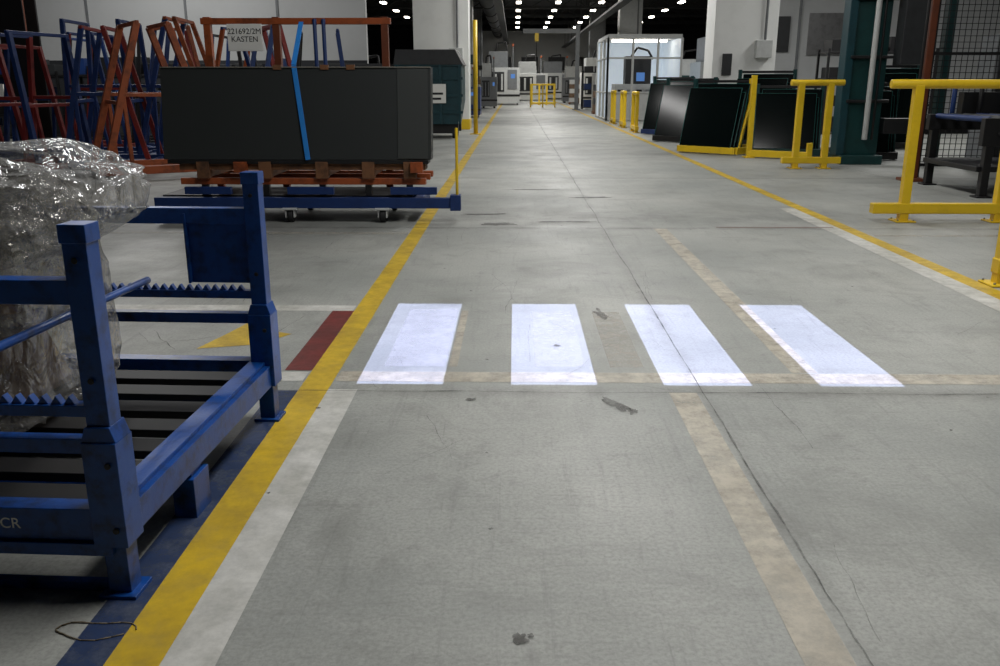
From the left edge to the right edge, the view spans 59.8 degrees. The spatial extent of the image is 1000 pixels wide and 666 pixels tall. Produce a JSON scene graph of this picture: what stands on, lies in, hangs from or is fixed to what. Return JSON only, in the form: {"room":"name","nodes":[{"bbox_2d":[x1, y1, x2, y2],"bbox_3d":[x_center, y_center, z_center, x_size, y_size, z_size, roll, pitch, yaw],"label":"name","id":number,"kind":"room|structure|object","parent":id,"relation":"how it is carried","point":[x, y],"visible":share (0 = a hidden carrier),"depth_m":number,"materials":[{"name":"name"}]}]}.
{"room":"factory floor","nodes":[
{"label":"factory floor","id":0,"kind":"room"},
{"bbox_2d":[0,0,368,124],"bbox_3d":[-11.550,-8.974,22.650,16.100,7.390,0.300,0,16,1],"label":"wall","id":1,"kind":"structure","parent":0,"point":[354,38],"depth_m":22.77,"materials":[{"name":"grey paint"}]},
{"bbox_2d":[0,98,999,665],"bbox_3d":[0.746,-11.034,43.642,48.000,0.200,102.000,0,16,1],"label":"floor","id":2,"kind":"structure","parent":0,"point":[611,540],"depth_m":3.52,"materials":[{"name":"concrete"}]},
{"bbox_2d":[0,127,3,143],"bbox_3d":[-10.323,-4.435,16.177,1.500,2.225,1.200,-1,16,-5],"label":"storage rack","id":3,"kind":"object","parent":2,"relation":"on","point":[1,134],"visible":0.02,"depth_m":16.96,"materials":[{"name":"red metal"}]},
{"bbox_2d":[0,0,52,147],"bbox_3d":[-9.112,-7.105,16.121,0.700,7.390,0.700,0,16,1],"label":"storage rack","id":4,"kind":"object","parent":2,"relation":"on","point":[15,15],"depth_m":16.57,"materials":[{"name":"metal"}]},
{"bbox_2d":[0,84,3,96],"bbox_3d":[-10.785,-4.630,18.541,0.600,1.300,0.055,0,16,1],"label":"wall sign","id":5,"kind":"object","parent":4,"relation":"attached to","point":[1,85],"visible":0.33,"depth_m":18.38,"materials":[{"name":"paper"}]},
{"bbox_2d":[0,59,74,135],"bbox_3d":[-12.134,-5.762,21.447,3.060,1.877,0.860,0,16,1],"label":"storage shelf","id":6,"kind":"object","parent":2,"relation":"on","point":[56,71],"visible":0.21,"depth_m":21.15,"materials":[{"name":"black metal"}]},
{"bbox_2d":[0,44,75,159],"bbox_3d":[-8.347,-3.897,14.841,1.400,1.925,1.200,2,16,6],"label":"storage rack","id":7,"kind":"object","parent":2,"relation":"on","point":[12,113],"visible":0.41,"depth_m":15.15,"materials":[{"name":"metal"}]},
{"bbox_2d":[0,30,99,175],"bbox_3d":[-7.077,-3.443,13.076,1.300,2.025,1.200,4,17,15],"label":"storage rack","id":8,"kind":"object","parent":2,"relation":"on","point":[31,120],"visible":0.6,"depth_m":13.13,"materials":[{"name":"red metal"}]},
{"bbox_2d":[55,621,136,640],"bbox_3d":[-0.999,0.735,2.145,0.203,0.003,0.078,0,16,1],"label":"strap","id":9,"kind":"object","parent":2,"relation":"on","point":[75,621],"visible":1,"depth_m":2.15,"materials":[{"name":"black plastic"}]},
{"bbox_2d":[61,32,135,149],"bbox_3d":[-7.811,-4.644,16.907,1.200,2.225,1.200,-1,16,-5],"label":"storage rack","id":10,"kind":"object","parent":2,"relation":"on","point":[120,143],"visible":0.16,"depth_m":16.50,"materials":[{"name":"metal"}]},
{"bbox_2d":[62,38,152,142],"bbox_3d":[-8.577,-5.198,18.842,1.500,2.225,1.200,0,16,1],"label":"storage rack","id":11,"kind":"object","parent":2,"relation":"on","point":[103,48],"visible":0.07,"depth_m":18.31,"materials":[{"name":"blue metal"}]},
{"bbox_2d":[58,25,163,172],"bbox_3d":[-6.069,-3.625,13.527,1.400,2.125,1.200,-3,16,-10],"label":"storage rack","id":12,"kind":"object","parent":2,"relation":"on","point":[74,107],"visible":0.48,"depth_m":13.15,"materials":[{"name":"metal"}]},
{"bbox_2d":[59,18,163,156],"bbox_3d":[-6.742,-4.164,15.049,1.300,2.325,1.200,-1,16,-5],"label":"storage rack","id":13,"kind":"object","parent":2,"relation":"on","point":[121,150],"visible":0.39,"depth_m":14.79,"materials":[{"name":"metal"}]},
{"bbox_2d":[63,57,172,137],"bbox_3d":[-9.034,-5.773,21.390,2.860,1.929,0.860,0,16,1],"label":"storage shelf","id":14,"kind":"object","parent":2,"relation":"on","point":[83,71],"visible":0.07,"depth_m":20.97,"materials":[{"name":"black metal"}]},
{"bbox_2d":[84,20,196,181],"bbox_3d":[-5.035,-3.345,12.549,1.800,2.125,1.200,-10,19,-32],"label":"storage rack","id":15,"kind":"object","parent":2,"relation":"on","point":[151,166],"visible":0.47,"depth_m":12.15,"materials":[{"name":"metal"}]},
{"bbox_2d":[0,171,285,599],"bbox_3d":[-1.748,0.030,2.831,1.720,0.985,1.414,0,16,1],"label":"rack","id":16,"kind":"object","parent":2,"relation":"on","point":[99,503],"visible":1,"depth_m":2.59,"materials":[{"name":"metal"}]},
{"bbox_2d":[0,138,150,431],"bbox_3d":[-1.853,-0.179,2.869,1.391,0.901,0.846,0,16,1],"label":"load","id":17,"kind":"object","parent":16,"relation":"in","point":[35,365],"visible":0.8,"depth_m":2.93,"materials":[{"name":"clear plastic"}]},
{"bbox_2d":[131,30,195,142],"bbox_3d":[-6.891,-5.018,18.032,1.600,2.325,1.200,-5,17,-16],"label":"storage rack","id":18,"kind":"object","parent":2,"relation":"on","point":[151,139],"visible":0.09,"depth_m":17.70,"materials":[{"name":"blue metal"}]},
{"bbox_2d":[134,16,206,158],"bbox_3d":[-5.251,-4.020,14.544,1.600,2.325,1.200,-1,16,-5],"label":"storage rack","id":19,"kind":"object","parent":2,"relation":"on","point":[180,29],"visible":0.26,"depth_m":14.05,"materials":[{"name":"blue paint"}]},
{"bbox_2d":[147,25,200,146],"bbox_3d":[-6.117,-4.574,16.481,1.300,2.325,1.200,-10,19,-32],"label":"storage rack","id":20,"kind":"object","parent":2,"relation":"on","point":[188,29],"visible":0.16,"depth_m":15.94,"materials":[{"name":"metal"}]},
{"bbox_2d":[56,390,297,665],"bbox_3d":[-1.008,1.298,0.181,0.110,0.001,7.600,0,16,1],"label":"floor marking line","id":21,"kind":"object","parent":2,"relation":"on","point":[167,548],"depth_m":2.50,"materials":[{"name":"paint"}]},
{"bbox_2d":[213,34,257,66],"bbox_3d":[-5.868,-5.399,19.362,1.200,2.325,1.200,0,16,1],"label":"storage rack","id":22,"kind":"object","parent":2,"relation":"on","point":[214,35],"visible":0.02,"depth_m":19.58,"materials":[{"name":"blue metal"}]},
{"bbox_2d":[196,323,289,348],"bbox_3d":[-1.336,0.009,4.686,0.420,0.001,0.520,0,16,1],"label":"floor marking","id":23,"kind":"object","parent":2,"relation":"on","point":[239,336],"depth_m":4.60,"materials":[{"name":"paint"}]},
{"bbox_2d":[200,58,287,66],"bbox_3d":[-6.135,-5.743,21.349,2.660,1.894,0.860,0,16,1],"label":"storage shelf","id":24,"kind":"object","parent":2,"relation":"on","point":[284,60],"visible":0.02,"depth_m":20.81,"materials":[{"name":"black metal"}]},
{"bbox_2d":[215,27,273,66],"bbox_3d":[-4.908,-4.734,17.039,1.700,2.325,1.200,3,16,12],"label":"storage rack","id":25,"kind":"object","parent":2,"relation":"on","point":[246,54],"visible":0.05,"depth_m":16.31,"materials":[{"name":"red metal"}]},
{"bbox_2d":[159,389,356,665],"bbox_3d":[-0.758,1.297,0.187,0.130,0.001,7.620,0,16,1],"label":"floor marking line","id":26,"kind":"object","parent":2,"relation":"on","point":[203,637],"depth_m":2.52,"materials":[{"name":"paint"}]},
{"bbox_2d":[250,25,290,66],"bbox_3d":[-3.848,-4.020,14.728,1.200,2.225,1.200,-8,18,-27],"label":"storage rack","id":27,"kind":"object","parent":2,"relation":"on","point":[269,61],"visible":0.02,"depth_m":14.10,"materials":[{"name":"metal"}]},
{"bbox_2d":[103,103,502,665],"bbox_3d":[-0.205,-10.036,39.783,0.130,0.001,90.000,0,16,1],"label":"floor marking line","id":28,"kind":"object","parent":2,"relation":"on","point":[159,623],"depth_m":2.83,"materials":[{"name":"paint"}]},
{"bbox_2d":[154,17,460,221],"bbox_3d":[-1.863,-2.139,8.652,2.980,1.948,0.968,0,16,1],"label":"trolley","id":29,"kind":"object","parent":2,"relation":"on","point":[324,125],"visible":0.98,"depth_m":8.34,"materials":[{"name":"blue paint"}]},
{"bbox_2d":[296,29,344,66],"bbox_3d":[-3.598,-4.893,17.595,1.400,2.325,1.200,-3,16,-10],"label":"storage rack","id":30,"kind":"object","parent":2,"relation":"on","point":[338,39],"visible":0.1,"depth_m":16.91,"materials":[{"name":"metal"}]},
{"bbox_2d":[313,64,394,66],"bbox_3d":[-3.619,-5.937,22.233,1.900,1.780,1.410,0,16,1],"label":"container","id":31,"kind":"object","parent":2,"relation":"on","point":[330,65],"visible":0.04,"depth_m":21.33,"materials":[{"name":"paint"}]},
{"bbox_2d":[368,54,379,63],"bbox_3d":[-4.373,-8.614,30.665,1.440,2.287,1.650,0,16,1],"label":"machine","id":32,"kind":"object","parent":2,"relation":"on","point":[376,55],"visible":0.05,"depth_m":30.08,"materials":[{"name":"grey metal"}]},
{"bbox_2d":[393,49,465,137],"bbox_3d":[-1.722,-6.040,22.007,1.679,2.098,1.705,0,16,1],"label":"container","id":33,"kind":"object","parent":2,"relation":"on","point":[448,65],"visible":0.55,"depth_m":21.14,"materials":[{"name":"metal"}]},
{"bbox_2d":[412,0,471,129],"bbox_3d":[-1.704,-9.716,25.243,1.640,7.390,1.220,0,16,1],"label":"concrete column","id":34,"kind":"structure","parent":2,"relation":"on","point":[437,24],"depth_m":25.09,"materials":[{"name":"white paint"}]},
{"bbox_2d":[470,0,472,74],"bbox_3d":[-2.072,-16.047,47.364,1.240,7.390,1.220,0,16,1],"label":"concrete column","id":35,"kind":"structure","parent":2,"relation":"on","point":[471,1],"depth_m":46.86,"materials":[{"name":"grey paint"}]},
{"bbox_2d":[470,54,478,83],"bbox_3d":[-1.781,-12.842,44.625,1.360,2.734,0.860,0,16,1],"label":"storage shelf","id":36,"kind":"object","parent":2,"relation":"on","point":[471,55],"visible":0.13,"depth_m":44.00,"materials":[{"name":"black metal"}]},
{"bbox_2d":[470,20,481,133],"bbox_3d":[-0.652,-6.752,23.046,0.300,2.900,0.300,0,16,1],"label":"post","id":37,"kind":"object","parent":2,"relation":"on","point":[475,63],"visible":1,"depth_m":23.02,"materials":[{"name":"metal"}]},
{"bbox_2d":[471,67,480,116],"bbox_3d":[-1.540,-9.864,35.460,1.540,2.052,1.650,0,16,1],"label":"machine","id":38,"kind":"object","parent":2,"relation":"on","point":[479,88],"visible":0.14,"depth_m":34.88,"materials":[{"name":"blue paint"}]},
{"bbox_2d":[473,2,481,78],"bbox_3d":[-2.008,-22.101,68.517,1.240,7.390,1.220,0,16,1],"label":"concrete column","id":39,"kind":"structure","parent":2,"relation":"on","point":[477,13],"depth_m":67.68,"materials":[{"name":"grey paint"}]},
{"bbox_2d":[481,55,496,107],"bbox_3d":[-0.612,-14.053,48.601,0.940,2.876,1.250,0,16,1],"label":"machine","id":40,"kind":"object","parent":2,"relation":"on","point":[488,79],"visible":0.97,"depth_m":48.15,"materials":[{"name":"grey paint"}]},
{"bbox_2d":[8,122,972,599],"bbox_3d":[0.464,-6.456,27.272,24.000,0.001,64.000,0,16,1],"label":"joint","id":41,"kind":"object","parent":2,"relation":"on","point":[759,485],"visible":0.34,"depth_m":3.80,"materials":[{"name":"grey concrete"}]},
{"bbox_2d":[489,41,519,104],"bbox_3d":[0.178,-16.873,56.519,2.240,3.940,2.050,0,16,1],"label":"machine","id":42,"kind":"object","parent":2,"relation":"on","point":[508,79],"visible":0.71,"depth_m":55.66,"materials":[{"name":"grey paint"}]},
{"bbox_2d":[30,304,999,384],"bbox_3d":[0.846,-0.343,5.916,10.500,0.001,4.130,0,16,1],"label":"floor marking","id":43,"kind":"object","parent":2,"relation":"on","point":[344,375],"visible":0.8,"depth_m":4.02,"materials":[{"name":"beige paint"}]},
{"bbox_2d":[62,173,973,665],"bbox_3d":[-0.178,-0.106,5.085,6.434,0.003,17.829,0,16,1],"label":"floor stains","id":44,"kind":"object","parent":2,"relation":"on","point":[803,618],"depth_m":2.78,"materials":[{"name":"paint"}]},
{"bbox_2d":[518,54,547,100],"bbox_3d":[2.509,-20.545,69.992,2.640,3.586,2.050,0,16,1],"label":"machine","id":45,"kind":"object","parent":2,"relation":"on","point":[528,75],"visible":0.68,"depth_m":69.08,"materials":[{"name":"white paint"}]},
{"bbox_2d":[530,84,555,106],"bbox_3d":[2.462,-13.674,50.139,1.480,1.300,0.080,0,16,1],"label":"safety gate","id":46,"kind":"object","parent":2,"relation":"on","point":[542,93],"visible":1,"depth_m":50.08,"materials":[{"name":"metal"}]},
{"bbox_2d":[531,85,555,104],"bbox_3d":[2.761,-15.332,55.901,1.700,1.316,0.200,0,16,1],"label":"barrier","id":47,"kind":"object","parent":2,"relation":"on","point":[531,85],"visible":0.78,"depth_m":55.86,"materials":[{"name":"metal"}]},
{"bbox_2d":[523,25,579,109],"bbox_3d":[2.679,-13.691,44.929,3.000,4.200,0.400,0,16,1],"label":"jib hoist","id":48,"kind":"object","parent":2,"relation":"on","point":[577,30],"visible":1,"depth_m":44.47,"materials":[{"name":"grey paint"}]},
{"bbox_2d":[539,54,567,97],"bbox_3d":[5.042,-22.848,77.612,3.040,3.822,2.050,0,16,1],"label":"machine","id":49,"kind":"object","parent":2,"relation":"on","point":[553,69],"visible":0.57,"depth_m":76.66,"materials":[{"name":"grey paint"}]},
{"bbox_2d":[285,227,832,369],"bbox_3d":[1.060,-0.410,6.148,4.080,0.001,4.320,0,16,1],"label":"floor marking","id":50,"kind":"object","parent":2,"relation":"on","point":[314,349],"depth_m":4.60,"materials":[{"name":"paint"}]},
{"bbox_2d":[561,59,581,102],"bbox_3d":[5.476,-18.046,62.334,2.040,2.996,2.050,0,16,1],"label":"machine","id":51,"kind":"object","parent":2,"relation":"on","point":[569,70],"visible":0.4,"depth_m":61.42,"materials":[{"name":"grey paint"}]},
{"bbox_2d":[568,80,579,103],"bbox_3d":[5.151,-16.118,58.189,1.100,1.570,0.910,0,16,1],"label":"pallet","id":52,"kind":"object","parent":2,"relation":"on","point":[571,82],"visible":0.37,"depth_m":57.81,"materials":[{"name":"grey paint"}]},
{"bbox_2d":[579,49,596,103],"bbox_3d":[6.011,-15.462,52.661,2.240,3.350,2.050,0,16,1],"label":"machine","id":53,"kind":"object","parent":2,"relation":"on","point":[587,94],"visible":0.23,"depth_m":51.78,"materials":[{"name":"white paint"}]},
{"bbox_2d":[581,66,596,108],"bbox_3d":[5.302,-13.117,46.505,1.860,2.228,0.860,0,16,1],"label":"storage shelf","id":54,"kind":"object","parent":2,"relation":"on","point":[587,69],"visible":0.34,"depth_m":46.18,"materials":[{"name":"black metal"}]},
{"bbox_2d":[591,84,595,113],"bbox_3d":[4.723,-10.532,39.197,1.100,1.280,0.910,0,16,1],"label":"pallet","id":55,"kind":"object","parent":2,"relation":"on","point":[594,85],"visible":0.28,"depth_m":38.93,"materials":[{"name":"brown wood"}]},
{"bbox_2d":[591,73,595,107],"bbox_3d":[5.745,-12.598,43.083,2.240,3.114,2.050,0,16,1],"label":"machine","id":56,"kind":"object","parent":2,"relation":"on","point":[593,74],"visible":0.02,"depth_m":43.75,"materials":[{"name":"grey paint"}]},
{"bbox_2d":[588,2,605,57],"bbox_3d":[7.591,-22.057,68.364,1.240,7.390,1.220,0,16,1],"label":"concrete column","id":57,"kind":"structure","parent":2,"relation":"on","point":[598,32],"depth_m":67.55,"materials":[{"name":"grey paint"}]},
{"bbox_2d":[608,90,616,123],"bbox_3d":[3.873,-7.741,29.759,0.200,1.107,1.300,1,16,2],"label":"barrier","id":58,"kind":"object","parent":2,"relation":"on","point":[613,92],"visible":0.99,"depth_m":29.35,"materials":[{"name":"metal"}]},
{"bbox_2d":[618,90,626,127],"bbox_3d":[3.826,-6.970,27.067,0.200,1.107,1.300,1,16,2],"label":"barrier","id":59,"kind":"object","parent":2,"relation":"on","point":[623,94],"visible":0.99,"depth_m":26.70,"materials":[{"name":"metal"}]},
{"bbox_2d":[617,0,642,33],"bbox_3d":[7.026,-16.006,47.219,1.240,7.390,1.220,0,16,1],"label":"concrete column","id":60,"kind":"structure","parent":2,"relation":"on","point":[630,15],"depth_m":46.56,"materials":[{"name":"grey paint"}]},
{"bbox_2d":[628,91,639,132],"bbox_3d":[3.780,-6.200,24.376,0.200,1.107,1.300,1,16,2],"label":"barrier","id":61,"kind":"object","parent":2,"relation":"on","point":[634,127],"visible":1,"depth_m":24.00,"materials":[{"name":"metal"}]},
{"bbox_2d":[595,34,683,120],"bbox_3d":[5.254,-9.810,33.512,2.730,3.020,4.080,0,16,1],"label":"booth","id":62,"kind":"object","parent":2,"relation":"on","point":[629,63],"visible":0.86,"depth_m":32.67,"materials":[{"name":"grey paint"}]},
{"bbox_2d":[641,76,694,133],"bbox_3d":[4.622,-6.066,23.154,1.280,1.482,1.180,15,22,42],"label":"rack","id":63,"kind":"object","parent":2,"relation":"on","point":[656,88],"visible":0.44,"depth_m":23.16,"materials":[{"name":"black glass"}]},
{"bbox_2d":[652,77,718,141],"bbox_3d":[4.472,-5.217,20.278,1.380,1.432,1.180,15,22,42],"label":"rack","id":64,"kind":"object","parent":2,"relation":"on","point":[675,94],"visible":0.49,"depth_m":20.21,"materials":[{"name":"black glass"}]},
{"bbox_2d":[682,49,696,76],"bbox_3d":[8.961,-11.920,41.141,2.540,2.879,2.050,0,16,1],"label":"machine","id":65,"kind":"object","parent":2,"relation":"on","point":[686,62],"visible":0.07,"depth_m":40.15,"materials":[{"name":"white paint"}]},
{"bbox_2d":[690,37,705,77],"bbox_3d":[8.579,-10.060,33.357,2.240,3.586,2.050,0,16,1],"label":"machine","id":66,"kind":"object","parent":2,"relation":"on","point":[696,68],"visible":0.02,"depth_m":33.24,"materials":[{"name":"grey paint"}]},
{"bbox_2d":[677,78,750,154],"bbox_3d":[4.366,-4.258,17.018,1.330,1.382,1.180,15,22,42],"label":"rack","id":67,"kind":"object","parent":2,"relation":"on","point":[716,115],"visible":0.85,"depth_m":16.72,"materials":[{"name":"black glass"}]},
{"bbox_2d":[703,0,779,83],"bbox_3d":[5.871,-8.443,20.795,1.540,7.390,1.220,0,16,1],"label":"concrete column","id":68,"kind":"structure","parent":2,"relation":"on","point":[740,34],"depth_m":20.76,"materials":[{"name":"white paint"}]},
{"bbox_2d":[737,69,796,143],"bbox_3d":[5.789,-4.920,18.968,1.280,1.582,1.180,9,18,28],"label":"rack","id":69,"kind":"object","parent":2,"relation":"on","point":[763,79],"visible":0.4,"depth_m":18.61,"materials":[{"name":"black metal"}]},
{"bbox_2d":[548,98,999,299],"bbox_3d":[3.784,-10.018,39.720,0.130,0.001,90.000,0,16,1],"label":"floor marking","id":70,"kind":"object","parent":2,"relation":"on","point":[963,279],"depth_m":7.80,"materials":[{"name":"paint"}]},
{"bbox_2d":[742,75,812,157],"bbox_3d":[5.002,-3.855,15.560,1.272,1.450,0.268,9,18,29],"label":"rack","id":71,"kind":"object","parent":2,"relation":"on","point":[750,153],"visible":0.8,"depth_m":15.72,"materials":[{"name":"metal"}]},
{"bbox_2d":[752,84,824,155],"bbox_3d":[5.469,-4.076,16.562,1.280,1.282,1.180,4,17,15],"label":"rack","id":72,"kind":"object","parent":2,"relation":"on","point":[775,109],"visible":0.88,"depth_m":16.24,"materials":[{"name":"black glass"}]},
{"bbox_2d":[780,80,845,168],"bbox_3d":[4.960,-3.292,13.744,0.930,1.367,0.200,0,16,1],"label":"barrier","id":73,"kind":"object","parent":2,"relation":"on","point":[794,160],"visible":1,"depth_m":13.73,"materials":[{"name":"metal"}]},
{"bbox_2d":[828,83,899,158],"bbox_3d":[6.658,-3.902,15.864,1.080,1.332,1.180,4,17,15],"label":"rack","id":74,"kind":"object","parent":2,"relation":"on","point":[886,142],"visible":0.32,"depth_m":15.46,"materials":[{"name":"black metal"}]},
{"bbox_2d":[814,37,938,134],"bbox_3d":[10.003,-6.631,23.313,2.860,2.521,0.860,0,16,1],"label":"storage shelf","id":75,"kind":"object","parent":2,"relation":"on","point":[832,46],"visible":0.18,"depth_m":22.90,"materials":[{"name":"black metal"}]},
{"bbox_2d":[780,208,999,311],"bbox_3d":[3.005,0.505,2.953,0.160,0.001,13.500,0,16,1],"label":"floor marking","id":76,"kind":"object","parent":2,"relation":"on","point":[964,289],"depth_m":6.54,"materials":[{"name":"paint"}]},
{"bbox_2d":[828,0,967,164],"bbox_3d":[7.866,-5.652,14.295,4.398,5.600,1.015,0,16,0],"label":"machine","id":77,"kind":"object","parent":2,"relation":"on","point":[857,122],"visible":0.81,"depth_m":14.36,"materials":[{"name":"paint"}]},
{"bbox_2d":[884,65,919,148],"bbox_3d":[8.013,-4.756,18.214,1.380,1.682,1.180,0,16,1],"label":"rack","id":78,"kind":"object","parent":2,"relation":"on","point":[892,71],"visible":0.28,"depth_m":17.86,"materials":[{"name":"black metal"}]},
{"bbox_2d":[896,0,939,181],"bbox_3d":[4.488,-4.944,12.005,3.201,5.500,0.396,8,18,26],"label":"post","id":79,"kind":"object","parent":2,"relation":"on","point":[933,5],"visible":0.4,"depth_m":11.64,"materials":[{"name":"brown metal"}]},
{"bbox_2d":[869,79,999,222],"bbox_3d":[4.467,-1.742,8.371,1.650,1.342,0.200,0,16,1],"label":"barrier","id":80,"kind":"object","parent":2,"relation":"on","point":[903,207],"visible":1,"depth_m":8.42,"materials":[{"name":"metal"}]},
{"bbox_2d":[917,0,999,176],"bbox_3d":[7.258,-3.723,11.917,2.760,3.200,0.060,0,16,1],"label":"fence","id":81,"kind":"object","parent":2,"relation":"on","point":[956,53],"visible":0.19,"depth_m":11.93,"materials":[{"name":"black metal"}]},
{"bbox_2d":[918,89,999,197],"bbox_3d":[7.060,-2.401,10.842,2.850,1.250,1.800,0,16,1],"label":"table","id":82,"kind":"object","parent":2,"relation":"on","point":[980,110],"visible":0.9,"depth_m":11.37,"materials":[{"name":"black metal"}]},
{"bbox_2d":[964,34,999,156],"bbox_3d":[7.728,-3.480,13.248,0.800,2.000,0.560,0,16,1],"label":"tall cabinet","id":83,"kind":"object","parent":2,"relation":"on","point":[991,37],"visible":0.25,"depth_m":13.16,"materials":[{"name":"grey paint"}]},
{"bbox_2d":[978,225,999,287],"bbox_3d":[4.005,-0.949,5.672,1.480,1.302,0.200,0,16,1],"label":"barrier","id":84,"kind":"object","parent":2,"relation":"on","point":[994,282],"visible":1,"depth_m":5.81,"materials":[{"name":"metal"}]},
{"bbox_2d":[482,31,588,73],"bbox_3d":[1.710,-25.973,84.208,16.500,6.200,0.360,0,16,1],"label":"wall","id":85,"kind":"structure","parent":0,"point":[549,44],"depth_m":83.64,"materials":[{"name":"grey paint"}]},
{"bbox_2d":[367,24,705,63],"bbox_3d":[1.594,-28.760,91.765,48.000,7.400,0.300,0,16,1],"label":"wall","id":86,"kind":"structure","parent":0,"point":[398,39],"depth_m":90.92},
{"bbox_2d":[366,0,707,20],"bbox_3d":[0.746,-18.341,41.551,48.000,0.200,102.000,0,16,1],"label":"ceiling","id":87,"kind":"structure","parent":0,"point":[370,2],"depth_m":75.10,"materials":[{"name":"grey metal"}]},
{"bbox_2d":[479,0,501,37],"bbox_3d":[-0.597,-21.550,56.780,0.980,1.970,53.000,0,16,1],"label":"ventilation duct","id":88,"kind":"object","parent":87,"relation":"hanging from","point":[488,7],"visible":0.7,"depth_m":55.60,"materials":[{"name":"grey metal"}]},
{"bbox_2d":[493,0,508,44],"bbox_3d":[0.238,-21.879,58.856,0.400,2.480,48.800,0,16,1],"label":"cable tray","id":89,"kind":"object","parent":87,"relation":"hanging from","point":[498,4],"visible":0.84,"depth_m":50.51,"materials":[{"name":"grey metal"}]},
{"bbox_2d":[378,0,686,27],"bbox_3d":[2.027,-22.235,58.100,18.400,1.380,37.100,0,16,1],"label":"light fixtures","id":90,"kind":"object","parent":87,"relation":"attached to","point":[518,2],"depth_m":57.89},
{"bbox_2d":[366,0,707,29],"bbox_3d":[0.796,-18.397,44.655,48.000,0.800,80.200,0,16,1],"label":"roof trusses","id":91,"kind":"object","parent":87,"relation":"attached to","point":[671,7],"visible":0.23,"depth_m":75.06,"materials":[{"name":"grey metal"}]},
{"bbox_2d":[561,0,631,47],"bbox_3d":[5.637,-21.711,58.812,0.400,2.780,48.800,0,16,1],"label":"cable tray","id":92,"kind":"object","parent":87,"relation":"hanging from","point":[621,3],"visible":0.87,"depth_m":47.15,"materials":[{"name":"grey metal"}]},
{"bbox_2d":[774,0,999,117],"bbox_3d":[14.297,-10.514,28.031,12.400,7.390,0.250,0,16,1],"label":"wall","id":93,"kind":"structure","parent":0,"point":[804,26],"depth_m":28.19,"materials":[{"name":"grey paint"}]}
]}

